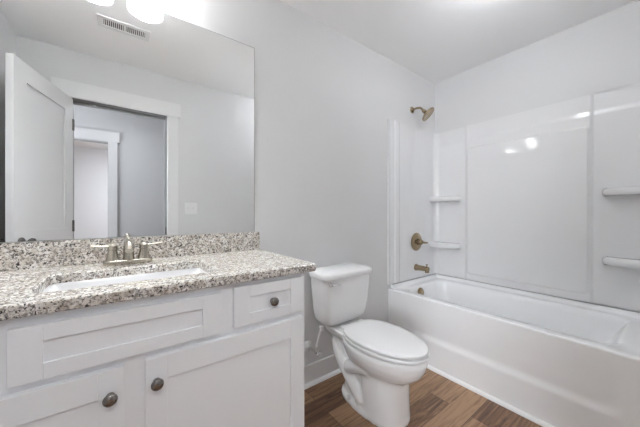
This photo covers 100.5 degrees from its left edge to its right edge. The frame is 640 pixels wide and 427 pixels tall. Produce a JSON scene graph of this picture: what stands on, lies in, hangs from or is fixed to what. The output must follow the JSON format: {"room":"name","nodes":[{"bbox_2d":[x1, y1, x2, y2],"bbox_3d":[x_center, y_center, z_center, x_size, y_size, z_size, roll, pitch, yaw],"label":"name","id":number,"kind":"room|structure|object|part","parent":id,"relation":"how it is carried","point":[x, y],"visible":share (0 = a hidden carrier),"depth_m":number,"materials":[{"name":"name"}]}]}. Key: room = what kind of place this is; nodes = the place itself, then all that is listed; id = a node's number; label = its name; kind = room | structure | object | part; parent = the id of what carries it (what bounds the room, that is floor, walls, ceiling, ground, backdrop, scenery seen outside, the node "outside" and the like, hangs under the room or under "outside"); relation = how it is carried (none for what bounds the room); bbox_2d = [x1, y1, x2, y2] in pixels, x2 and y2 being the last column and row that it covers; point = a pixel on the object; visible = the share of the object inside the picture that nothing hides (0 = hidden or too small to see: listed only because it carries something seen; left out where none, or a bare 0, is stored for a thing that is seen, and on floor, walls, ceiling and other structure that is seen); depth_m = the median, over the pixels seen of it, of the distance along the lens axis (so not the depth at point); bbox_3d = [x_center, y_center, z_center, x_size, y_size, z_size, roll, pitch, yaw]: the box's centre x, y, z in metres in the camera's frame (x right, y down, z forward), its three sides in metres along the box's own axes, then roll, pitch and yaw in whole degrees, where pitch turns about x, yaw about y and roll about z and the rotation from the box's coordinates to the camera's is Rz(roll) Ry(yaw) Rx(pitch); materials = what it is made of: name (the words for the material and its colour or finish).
{"room":"bathroom","nodes":[
{"label":"bathroom","id":0,"kind":"room"},
{"bbox_2d":[0,0,434,365],"bbox_3d":[-0.132,-0.091,1.784,3.360,2.440,0.100,0,0,-37],"label":"wall","id":1,"kind":"structure","parent":0,"point":[325,99],"depth_m":1.80,"materials":[{"name":"white paint"}]},
{"bbox_2d":[0,0,254,241],"bbox_3d":[-0.869,-0.424,1.165,1.230,1.056,0.006,0,0,-37],"label":"wall mirror","id":2,"kind":"object","parent":1,"relation":"attached to","point":[119,118],"visible":1,"depth_m":1.16,"materials":[{"name":"grey mirror"}]},
{"bbox_2d":[0,232,259,271],"bbox_3d":[-0.856,0.156,1.166,1.256,0.100,0.020,0,0,-37],"label":"backsplash","id":3,"kind":"structure","parent":1,"relation":"attached to","point":[37,254],"depth_m":1.11,"materials":[{"name":"stone"}]},
{"bbox_2d":[304,325,323,356],"bbox_3d":[-0.033,0.812,1.713,0.085,0.190,0.140,0,0,-42],"label":"water supply valve","id":4,"kind":"object","parent":1,"relation":"attached to","point":[307,345],"visible":0.98,"depth_m":1.69,"materials":[{"name":"white plastic"}]},
{"bbox_2d":[304,354,340,389],"bbox_3d":[0.094,1.063,1.881,1.205,0.130,0.014,0,0,-37],"label":"baseboard","id":5,"kind":"structure","parent":1,"relation":"attached to","point":[315,370],"depth_m":1.80,"materials":[{"name":"white paint"}]},
{"bbox_2d":[410,107,433,120],"bbox_3d":[0.934,-0.906,2.396,0.128,0.156,0.194,0,0,-37],"label":"shower","id":6,"kind":"object","parent":1,"relation":"attached to","point":[427,113],"visible":1,"depth_m":2.36,"materials":[{"name":"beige metal"}]},
{"bbox_2d":[304,369,541,426],"bbox_3d":[0.929,1.159,-0.955,4.943,0.060,5.757,0,0,-37],"label":"floor","id":7,"kind":"structure","parent":0,"point":[436,400],"depth_m":1.55,"materials":[{"name":"brown wood"}]},
{"bbox_2d":[0,273,303,426],"bbox_3d":[-0.701,0.683,0.927,1.220,0.890,0.586,0,0,-37],"label":"vanity cabinet","id":8,"kind":"object","parent":7,"relation":"on","point":[232,355],"visible":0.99,"depth_m":0.78,"materials":[{"name":"white paint"}]},
{"bbox_3d":[-0.749,0.714,0.571,0.530,0.599,0.019,0,0,-37],"label":"door","id":9,"kind":"part","parent":8,"relation":"part of","materials":[{"name":"white paint"}]},
{"bbox_3d":[-0.546,0.483,0.694,0.033,0.033,0.028,0,0,-37],"label":"knob","id":10,"kind":"part","parent":8,"relation":"part of","materials":[{"name":"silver metal"}]},
{"bbox_3d":[-0.519,0.328,0.743,0.470,0.131,0.019,0,0,-37],"label":"false drawer","id":11,"kind":"part","parent":8,"relation":"part of","materials":[{"name":"white paint"}]},
{"bbox_3d":[-0.462,0.483,0.756,0.033,0.033,0.028,0,0,-37],"label":"knob","id":12,"kind":"part","parent":8,"relation":"part of","materials":[{"name":"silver metal"}]},
{"bbox_2d":[0,249,315,320],"bbox_3d":[-0.690,0.222,0.948,1.260,0.030,0.567,0,0,-37],"label":"countertop","id":13,"kind":"structure","parent":8,"relation":"on","point":[21,295],"depth_m":0.89,"materials":[{"name":"stone"}]},
{"bbox_2d":[42,268,204,292],"bbox_3d":[-0.639,0.304,0.925,0.506,0.133,0.307,0,0,-37],"label":"sink","id":14,"kind":"object","parent":13,"relation":"in","point":[138,277],"visible":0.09,"depth_m":1.00,"materials":[{"name":"white ceramic"}]},
{"bbox_2d":[90,238,162,265],"bbox_3d":[-0.783,0.151,1.089,0.183,0.110,0.169,0,0,6],"label":"faucet","id":15,"kind":"object","parent":13,"relation":"on","point":[112,258],"visible":1,"depth_m":1.06,"materials":[{"name":"silver metal"}]},
{"bbox_3d":[-0.844,0.156,1.048,0.093,0.072,0.049,0,0,-37],"label":"handle","id":16,"kind":"part","parent":15,"relation":"part of","materials":[{"name":"silver metal"}]},
{"bbox_3d":[-0.785,0.196,1.093,0.166,0.021,0.052,0,0,-37],"label":"plate","id":17,"kind":"part","parent":15,"relation":"part of","materials":[{"name":"silver metal"}]},
{"bbox_3d":[-0.758,0.145,1.056,0.044,0.096,0.135,0,0,-37],"label":"spout","id":18,"kind":"part","parent":15,"relation":"part of","materials":[{"name":"silver metal"}]},
{"bbox_3d":[-0.726,0.156,1.137,0.093,0.072,0.049,0,0,-37],"label":"handle","id":19,"kind":"part","parent":15,"relation":"part of","materials":[{"name":"silver metal"}]},
{"bbox_3d":[-0.287,0.714,0.917,0.529,0.599,0.019,0,0,-37],"label":"door","id":20,"kind":"part","parent":8,"relation":"part of","materials":[{"name":"white paint"}]},
{"bbox_3d":[-0.186,0.322,0.993,0.276,0.136,0.019,0,0,-37],"label":"drawer","id":21,"kind":"part","parent":8,"relation":"part of","materials":[{"name":"white paint"}]},
{"bbox_3d":[-0.168,0.323,0.976,0.033,0.033,0.028,0,0,-37],"label":"knob","id":22,"kind":"part","parent":8,"relation":"part of","materials":[{"name":"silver metal"}]},
{"bbox_2d":[309,263,428,426],"bbox_3d":[0.296,0.743,1.583,0.432,0.772,0.708,0,0,-37],"label":"toilet","id":23,"kind":"object","parent":7,"relation":"on","point":[378,361],"visible":0.99,"depth_m":1.50,"materials":[{"name":"white ceramic"}]},
{"bbox_3d":[0.094,0.436,1.617,0.069,0.028,0.035,0,0,-37],"label":"flush lever","id":24,"kind":"part","parent":23,"relation":"part of","materials":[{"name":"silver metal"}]},
{"bbox_3d":[0.143,0.559,1.787,0.404,0.306,0.190,0,0,-37],"label":"tank","id":25,"kind":"part","parent":23,"relation":"part of","materials":[{"name":"white ceramic"}]},
{"bbox_3d":[0.146,0.382,1.782,0.432,0.050,0.209,0,0,-37],"label":"tank lid","id":26,"kind":"part","parent":23,"relation":"part of","materials":[{"name":"white ceramic"}]},
{"bbox_3d":[0.314,0.926,1.582,0.343,0.405,0.673,0,0,-37],"label":"bowl","id":27,"kind":"part","parent":23,"relation":"part of","materials":[{"name":"white ceramic"}]},
{"bbox_3d":[0.369,0.723,1.509,0.352,0.012,0.502,0,0,-37],"label":"seat","id":28,"kind":"part","parent":23,"relation":"part of","materials":[{"name":"white plastic"}]},
{"bbox_3d":[0.367,0.698,1.511,0.346,0.018,0.500,0,0,-37],"label":"lid","id":29,"kind":"part","parent":23,"relation":"part of","materials":[{"name":"white plastic"}]},
{"bbox_2d":[388,273,639,426],"bbox_3d":[1.308,0.867,1.885,0.732,0.524,1.460,0,0,-37],"label":"bathtub","id":30,"kind":"object","parent":7,"relation":"on","point":[559,361],"visible":0.89,"depth_m":1.61,"materials":[{"name":"white plastic"}]},
{"bbox_3d":[0.883,0.690,2.325,0.084,0.084,0.027,0,0,-37],"label":"overflow plate","id":31,"kind":"part","parent":30,"relation":"part of","materials":[{"name":"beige metal"}]},
{"bbox_2d":[281,0,636,83],"bbox_3d":[0.929,-1.351,-0.955,4.943,0.080,5.757,0,0,-37],"label":"ceiling","id":32,"kind":"structure","parent":0,"point":[436,40],"depth_m":1.85,"materials":[{"name":"white paint"}]},
{"bbox_2d":[427,365,554,426],"bbox_3d":[1.010,1.119,1.652,0.020,0.020,1.418,0,0,-37],"label":"trim","id":33,"kind":"structure","parent":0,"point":[490,397],"depth_m":1.60,"materials":[{"name":"white paint"}]},
{"bbox_2d":[435,0,639,311],"bbox_3d":[1.671,-0.091,2.095,0.100,2.440,1.562,0,0,-37],"label":"wall","id":34,"kind":"structure","parent":0,"point":[599,54],"depth_m":1.97,"materials":[{"name":"white paint"}]},
{"bbox_2d":[387,83,639,311],"bbox_3d":[1.302,-0.100,1.881,0.745,1.393,1.460,0,0,-37],"label":"tub surround","id":35,"kind":"object","parent":34,"relation":"attached to","point":[545,199],"visible":0.99,"depth_m":2.03,"materials":[{"name":"white plastic"}]},
{"bbox_3d":[0.859,-0.100,2.450,0.716,1.393,0.018,0,0,-37],"label":"panel","id":36,"kind":"part","parent":35,"relation":"part of","materials":[{"name":"white plastic"}]},
{"bbox_2d":[411,233,427,250],"bbox_3d":[0.915,0.261,2.429,0.166,0.166,0.081,0,0,-37],"label":"shower valve","id":37,"kind":"object","parent":35,"relation":"attached to","point":[416,241],"visible":1,"depth_m":2.43,"materials":[{"name":"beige metal"}]},
{"bbox_3d":[0.932,0.261,2.433,0.086,0.054,0.067,0,0,-37],"label":"lever","id":38,"kind":"part","parent":37,"relation":"part of","materials":[{"name":"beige metal"}]},
{"bbox_2d":[414,264,429,272],"bbox_3d":[0.925,0.490,2.407,0.062,0.080,0.129,0,0,-37],"label":"tub spout","id":39,"kind":"object","parent":35,"relation":"attached to","point":[426,269],"visible":1,"depth_m":2.39,"materials":[{"name":"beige metal"}]},
{"bbox_2d":[430,241,460,248],"bbox_3d":[1.192,0.303,2.544,0.124,0.054,0.266,0,0,-37],"label":"shelf","id":40,"kind":"object","parent":35,"relation":"attached to","point":[433,244],"depth_m":2.51,"materials":[{"name":"white plastic"}]},
{"bbox_2d":[430,196,460,201],"bbox_3d":[1.192,-0.139,2.544,0.124,0.050,0.266,0,0,-37],"label":"shelf","id":41,"kind":"object","parent":35,"relation":"attached to","point":[432,198],"depth_m":2.50,"materials":[{"name":"white plastic"}]},
{"bbox_2d":[602,256,639,269],"bbox_3d":[1.902,0.303,1.602,0.116,0.054,0.295,0,0,-37],"label":"shelf","id":42,"kind":"object","parent":35,"relation":"attached to","point":[618,262],"depth_m":1.64,"materials":[{"name":"white plastic"}]},
{"bbox_2d":[602,186,639,195],"bbox_3d":[1.902,-0.139,1.602,0.116,0.050,0.295,0,0,-37],"label":"shelf","id":43,"kind":"object","parent":35,"relation":"attached to","point":[606,190],"depth_m":1.63,"materials":[{"name":"white plastic"}]}
]}

